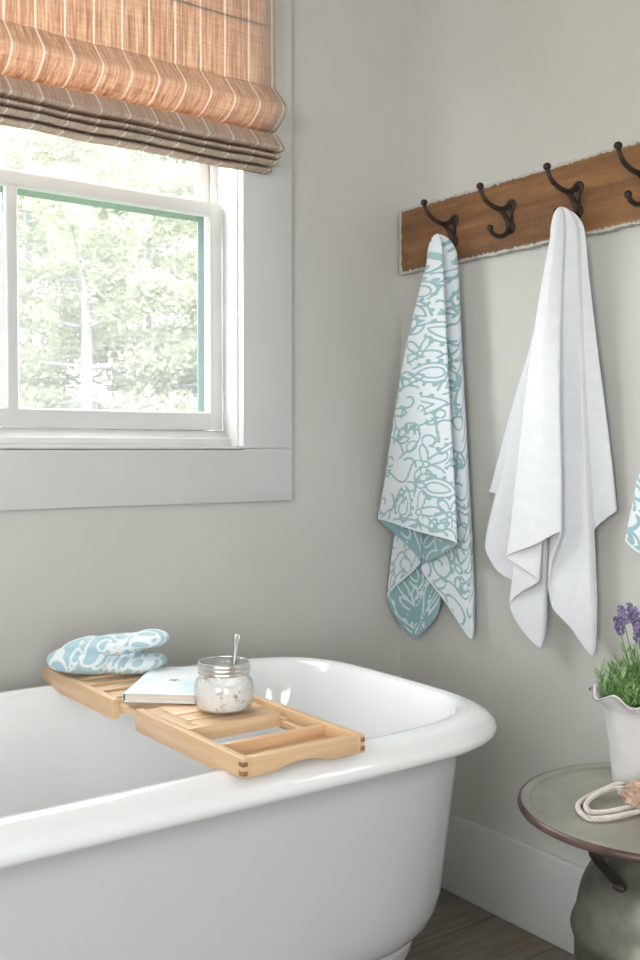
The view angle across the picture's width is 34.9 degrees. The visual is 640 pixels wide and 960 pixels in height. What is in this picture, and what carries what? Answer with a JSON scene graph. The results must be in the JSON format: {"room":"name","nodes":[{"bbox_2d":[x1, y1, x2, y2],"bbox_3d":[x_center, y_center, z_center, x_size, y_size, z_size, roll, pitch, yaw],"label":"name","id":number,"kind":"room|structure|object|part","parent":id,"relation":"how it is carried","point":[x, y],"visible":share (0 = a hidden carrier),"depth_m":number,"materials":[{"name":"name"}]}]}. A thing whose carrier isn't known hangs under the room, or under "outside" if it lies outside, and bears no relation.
{"room":"bathroom","nodes":[
{"label":"bathroom","id":0,"kind":"room"},
{"bbox_2d":[0,0,401,691],"bbox_3d":[-1.171,-0.281,1.717,3.300,2.620,0.150,-1,2,-36],"label":"wall","id":1,"kind":"structure","parent":0,"point":[305,575],"depth_m":2.46,"materials":[{"name":"paint"}]},
{"bbox_2d":[0,162,244,449],"bbox_3d":[-0.655,-0.670,2.102,1.125,1.265,0.225,-1,2,-36],"label":"window","id":2,"kind":"structure","parent":1,"relation":"in","point":[217,208],"depth_m":2.31,"materials":[{"name":"white paint"}]},
{"bbox_3d":[-0.699,-0.624,2.161,0.996,0.020,0.005,-1,2,-36],"label":"frame rail","id":3,"kind":"part","parent":2,"relation":"part of","materials":[{"name":"white paint"}]},
{"bbox_3d":[-0.674,-0.954,2.121,1.024,0.638,0.024,-1,2,-36],"label":"sash","id":4,"kind":"part","parent":2,"relation":"part of","materials":[{"name":"white paint"}]},
{"bbox_3d":[-0.708,-0.672,2.175,1.125,1.265,0.044,-1,2,-36],"label":"casing","id":5,"kind":"part","parent":2,"relation":"part of","materials":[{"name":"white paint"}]},
{"bbox_2d":[0,0,286,174],"bbox_3d":[-0.560,-1.046,1.961,1.140,0.714,0.093,-1,2,-36],"label":"blind","id":6,"kind":"object","parent":1,"relation":"attached to","point":[188,80],"visible":1,"depth_m":2.11,"materials":[{"name":"fabric"}]},
{"bbox_2d":[0,448,291,509],"bbox_3d":[-0.595,-0.003,2.039,1.292,0.123,0.020,-1,2,-36],"label":"trim","id":7,"kind":"structure","parent":1,"relation":"attached to","point":[29,479],"depth_m":2.18,"materials":[{"name":"white paint"}]},
{"bbox_2d":[244,0,291,447],"bbox_3d":[-0.125,-0.747,2.358,0.131,1.346,0.020,-1,2,-36],"label":"trim","id":8,"kind":"structure","parent":1,"relation":"attached to","point":[268,197],"depth_m":2.36,"materials":[{"name":"white paint"}]},
{"bbox_2d":[405,887,573,959],"bbox_3d":[0.008,1.127,0.111,3.570,0.100,4.200,-1,2,-36],"label":"floor","id":9,"kind":"structure","parent":0,"point":[457,928],"depth_m":2.25,"materials":[{"name":"brown wood"}]},
{"bbox_2d":[0,657,496,959],"bbox_3d":[-0.476,0.714,1.534,1.614,0.642,0.716,-1,2,-36],"label":"bathtub","id":10,"kind":"object","parent":9,"relation":"on","point":[116,843],"visible":0.87,"depth_m":1.51,"materials":[{"name":"white ceramic"}]},
{"bbox_2d":[42,666,364,778],"bbox_3d":[-0.231,0.378,1.700,0.210,0.034,0.717,-1,2,-36],"label":"tray","id":11,"kind":"object","parent":10,"relation":"on","point":[182,728],"visible":0.72,"depth_m":1.54,"materials":[{"name":"brown wood"}]},
{"bbox_3d":[-0.429,0.374,1.805,0.013,0.034,0.314,-1,2,-36],"label":"rail","id":12,"kind":"part","parent":11,"relation":"part of","materials":[{"name":"brown wood"}]},
{"bbox_2d":[46,629,168,674],"bbox_3d":[-0.391,0.316,1.873,0.221,0.078,0.119,0,2,11],"label":"folded towel","id":13,"kind":"object","parent":11,"relation":"on","point":[115,653],"visible":0.98,"depth_m":1.83,"materials":[{"name":"blue fabric"}]},
{"bbox_3d":[-0.381,0.373,1.759,0.009,0.011,0.404,-1,2,-36],"label":"sliding rod","id":14,"kind":"part","parent":11,"relation":"part of","materials":[{"name":"brown wood"}]},
{"bbox_2d":[123,666,201,703],"bbox_3d":[-0.247,0.351,1.750,0.131,0.015,0.209,0,2,5],"label":"book","id":15,"kind":"object","parent":11,"relation":"on","point":[164,684],"visible":0.65,"depth_m":1.69,"materials":[{"name":"white paper"}]},
{"bbox_3d":[-0.192,0.384,1.484,0.013,0.034,0.323,-1,2,-36],"label":"rail","id":16,"kind":"part","parent":11,"relation":"part of","materials":[{"name":"brown wood"}]},
{"bbox_3d":[-0.175,0.369,1.612,0.167,0.008,0.136,-1,2,-36],"label":"slotted panel","id":17,"kind":"part","parent":11,"relation":"part of","materials":[{"name":"brown wood"}]},
{"bbox_2d":[194,656,253,715],"bbox_3d":[-0.152,0.325,1.608,0.095,0.078,0.095,-1,2,-36],"label":"mason jar","id":18,"kind":"object","parent":11,"relation":"on","point":[216,666],"visible":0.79,"depth_m":1.58,"materials":[{"name":"clear glass"}]},
{"bbox_2d":[196,676,251,712],"bbox_3d":[-0.152,0.335,1.609,0.089,0.051,0.089,-1,2,-36],"label":"salt","id":19,"kind":"object","parent":18,"relation":"in","point":[213,695],"visible":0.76,"depth_m":1.57,"materials":[{"name":"white food"}]},
{"bbox_2d":[233,634,240,664],"bbox_3d":[-0.138,0.307,1.608,0.033,0.125,0.016,-1,2,-36],"label":"spoon","id":20,"kind":"object","parent":18,"relation":"in","point":[236,638],"visible":0.43,"depth_m":1.61,"materials":[{"name":"metal"}]},
{"bbox_3d":[-0.035,0.381,1.598,0.013,0.034,0.323,-1,2,-36],"label":"rail","id":21,"kind":"part","parent":11,"relation":"part of","materials":[{"name":"brown wood"}]},
{"bbox_2d":[517,763,639,959],"bbox_3d":[0.534,0.771,1.601,0.441,0.524,0.441,-1,2,-36],"label":"table","id":22,"kind":"object","parent":9,"relation":"on","point":[605,914],"visible":0.94,"depth_m":1.54,"materials":[{"name":"metal"}]},
{"bbox_3d":[0.440,0.572,1.522,0.092,0.077,0.026,-1,2,-38],"label":"handle","id":23,"kind":"part","parent":22,"relation":"part of","materials":[{"name":"black metal"}]},
{"bbox_2d":[575,779,639,821],"bbox_3d":[0.487,0.487,1.592,0.190,0.052,0.125,0,2,-4],"label":"loofah scrubber","id":24,"kind":"object","parent":22,"relation":"on","point":[630,792],"visible":1,"depth_m":1.56,"materials":[{"name":"fabric"}]},
{"bbox_2d":[588,678,639,784],"bbox_3d":[0.564,0.428,1.698,0.222,0.164,0.223,-1,2,-36],"label":"plant pot","id":25,"kind":"object","parent":22,"relation":"on","point":[622,720],"visible":0.75,"depth_m":1.66,"materials":[{"name":"ceramic"}]},
{"bbox_2d":[593,602,639,707],"bbox_3d":[0.567,0.293,1.691,0.228,0.194,0.232,1,2,22],"label":"plant","id":26,"kind":"object","parent":25,"relation":"on","point":[629,694],"visible":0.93,"depth_m":1.68,"materials":[{"name":"green plant"}]},
{"bbox_2d":[400,0,639,867],"bbox_3d":[1.403,-0.262,1.085,0.120,2.620,4.200,-1,2,-36],"label":"wall","id":27,"kind":"structure","parent":0,"point":[492,91],"depth_m":2.31,"materials":[{"name":"paint"}]},
{"bbox_2d":[441,812,585,954],"bbox_3d":[1.353,0.953,1.073,0.018,0.191,3.882,-1,2,-36],"label":"baseboard","id":28,"kind":"structure","parent":27,"relation":"attached to","point":[534,889],"depth_m":2.32,"materials":[{"name":"white paint"}]},
{"bbox_2d":[399,141,639,275],"bbox_3d":[0.881,-0.577,1.673,0.021,0.168,2.282,-1,2,-36],"label":"board","id":29,"kind":"object","parent":27,"relation":"attached to","point":[605,180],"visible":0.81,"depth_m":2.24,"materials":[{"name":"brown wood"}]},
{"bbox_2d":[420,199,458,246],"bbox_3d":[0.279,-0.597,2.396,0.108,0.115,0.030,-1,2,-36],"label":"coat hook","id":30,"kind":"object","parent":29,"relation":"attached to","point":[453,221],"visible":0.8,"depth_m":2.41,"materials":[{"name":"metal"}]},
{"bbox_3d":[0.242,-0.646,2.368,0.017,0.015,0.017,1,2,20],"label":"knob","id":31,"kind":"part","parent":30,"relation":"part of","materials":[{"name":"metal"}]},
{"bbox_2d":[377,234,474,638],"bbox_3d":[0.252,-0.091,2.463,0.101,0.973,0.300,-1,2,-36],"label":"towel","id":32,"kind":"object","parent":30,"relation":"hanging from","point":[425,502],"visible":1,"depth_m":2.39,"materials":[{"name":"teal fabric"}]},
{"bbox_3d":[0.281,-0.606,2.397,0.103,0.080,0.013,-1,2,-36],"label":"arm","id":33,"kind":"part","parent":30,"relation":"part of","materials":[{"name":"metal"}]},
{"bbox_3d":[0.319,-0.594,2.425,0.006,0.078,0.030,-1,2,-36],"label":"plate","id":34,"kind":"part","parent":30,"relation":"part of","materials":[{"name":"metal"}]},
{"bbox_2d":[476,182,515,238],"bbox_3d":[0.386,-0.593,2.249,0.108,0.115,0.030,-1,2,-36],"label":"coat hook","id":35,"kind":"object","parent":29,"relation":"attached to","point":[510,205],"visible":1,"depth_m":2.26,"materials":[{"name":"metal"}]},
{"bbox_3d":[0.349,-0.642,2.221,0.017,0.015,0.017,-1,2,-25],"label":"knob","id":36,"kind":"part","parent":35,"relation":"part of","materials":[{"name":"metal"}]},
{"bbox_3d":[0.374,-0.555,2.241,0.016,0.015,0.016,-1,2,-36],"label":"knob","id":37,"kind":"part","parent":35,"relation":"part of","materials":[{"name":"metal"}]},
{"bbox_3d":[0.388,-0.602,2.250,0.103,0.080,0.013,-1,2,-36],"label":"arm","id":38,"kind":"part","parent":35,"relation":"part of","materials":[{"name":"metal"}]},
{"bbox_3d":[0.401,-0.552,2.261,0.070,0.033,0.012,-1,2,-36],"label":"arm","id":39,"kind":"part","parent":35,"relation":"part of","materials":[{"name":"metal"}]},
{"bbox_3d":[0.426,-0.590,2.277,0.006,0.078,0.030,-1,2,-36],"label":"plate","id":40,"kind":"part","parent":35,"relation":"part of","materials":[{"name":"metal"}]},
{"bbox_2d":[543,162,583,217],"bbox_3d":[0.498,-0.588,2.095,0.108,0.115,0.030,-1,2,-36],"label":"coat hook","id":41,"kind":"object","parent":29,"relation":"attached to","point":[577,189],"visible":0.81,"depth_m":2.11,"materials":[{"name":"metal"}]},
{"bbox_3d":[0.461,-0.637,2.067,0.017,0.015,0.017,2,2,43],"label":"knob","id":42,"kind":"part","parent":41,"relation":"part of","materials":[{"name":"metal"}]},
{"bbox_2d":[485,207,617,655],"bbox_3d":[0.459,-0.101,2.177,0.105,0.925,0.359,-1,2,-36],"label":"towel","id":43,"kind":"object","parent":41,"relation":"hanging from","point":[553,482],"visible":1,"depth_m":2.10,"materials":[{"name":"white fabric"}]},
{"bbox_3d":[0.500,-0.597,2.096,0.103,0.080,0.013,-1,2,-36],"label":"arm","id":44,"kind":"part","parent":41,"relation":"part of","materials":[{"name":"metal"}]},
{"bbox_3d":[0.538,-0.585,2.123,0.006,0.078,0.030,-1,2,-36],"label":"plate","id":45,"kind":"part","parent":41,"relation":"part of","materials":[{"name":"metal"}]},
{"bbox_2d":[614,141,639,206],"bbox_3d":[0.601,-0.584,1.953,0.108,0.115,0.030,-1,2,-36],"label":"coat hook","id":46,"kind":"object","parent":29,"relation":"attached to","point":[618,145],"visible":1,"depth_m":1.94,"materials":[{"name":"metal"}]},
{"bbox_3d":[0.564,-0.633,1.925,0.017,0.015,0.017,1,2,20],"label":"knob","id":47,"kind":"part","parent":46,"relation":"part of","materials":[{"name":"metal"}]},
{"bbox_3d":[0.603,-0.593,1.954,0.103,0.080,0.013,-1,2,-36],"label":"arm","id":48,"kind":"part","parent":46,"relation":"part of","materials":[{"name":"metal"}]},
{"bbox_3d":[0.589,-0.546,1.946,0.016,0.015,0.016,-1,2,-36],"label":"knob","id":49,"kind":"part","parent":46,"relation":"part of","materials":[{"name":"metal"}]},
{"bbox_3d":[0.616,-0.543,1.965,0.070,0.033,0.012,-1,2,-36],"label":"arm","id":50,"kind":"part","parent":46,"relation":"part of","materials":[{"name":"metal"}]},
{"label":"outside","id":51,"kind":"structure","parent":0,"visible":0},
{"bbox_3d":[-17.543,0.881,27.104,60.000,0.200,59.600,-1,2,-36],"label":"lawn","id":52,"kind":"structure","parent":51,"visible":0},
{"bbox_2d":[0,129,190,427],"bbox_3d":[-4.176,-2.825,13.680,5.174,8.000,5.992,-1,2,-36],"label":"pine tree","id":53,"kind":"object","parent":52,"relation":"on","point":[22,213],"visible":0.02,"depth_m":13.82,"materials":[{"name":"green plant"}]},
{"bbox_2d":[0,151,196,408],"bbox_3d":[-3.523,-4.428,17.150,5.557,11.000,6.144,0,2,-8],"label":"pine tree","id":54,"kind":"object","parent":52,"relation":"on","point":[41,252],"visible":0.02,"depth_m":16.24,"materials":[{"name":"green plant"}]},
{"bbox_2d":[0,125,197,429],"bbox_3d":[-2.506,-2.980,10.458,4.729,8.500,4.275,-1,2,-18],"label":"pine tree","id":55,"kind":"object","parent":52,"relation":"on","point":[150,363],"visible":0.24,"depth_m":10.12,"materials":[{"name":"green plant"}]},
{"bbox_2d":[0,131,197,428],"bbox_3d":[-1.972,-3.542,12.573,4.980,9.500,4.767,-1,2,-36],"label":"pine tree","id":56,"kind":"object","parent":52,"relation":"on","point":[68,311],"visible":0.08,"depth_m":11.51,"materials":[{"name":"green plant"}]},
{"bbox_2d":[73,158,197,429],"bbox_3d":[-1.151,-1.732,10.562,3.146,6.000,3.638,0,2,-10],"label":"pine tree","id":57,"kind":"object","parent":52,"relation":"on","point":[140,276],"visible":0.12,"depth_m":10.26,"materials":[{"name":"green plant"}]},
{"bbox_2d":[116,149,196,392],"bbox_3d":[-1.237,-3.422,15.656,6.190,9.078,5.576,1,2,33],"label":"pine tree","id":58,"kind":"object","parent":52,"relation":"on","point":[189,164],"visible":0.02,"depth_m":15.72,"materials":[{"name":"green plant"}]},
{"bbox_3d":[0.710,-0.580,1.803,0.108,0.115,0.030,-1,2,-36],"label":"coat hook","id":59,"kind":"object","parent":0,"visible":0},
{"bbox_2d":[625,465,639,552],"bbox_3d":[0.706,-0.126,1.839,0.096,0.825,0.311,-1,2,-36],"label":"towel","id":60,"kind":"object","parent":59,"relation":"hanging from","point":[632,538],"visible":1,"depth_m":1.92,"materials":[{"name":"white fabric"}]}
]}

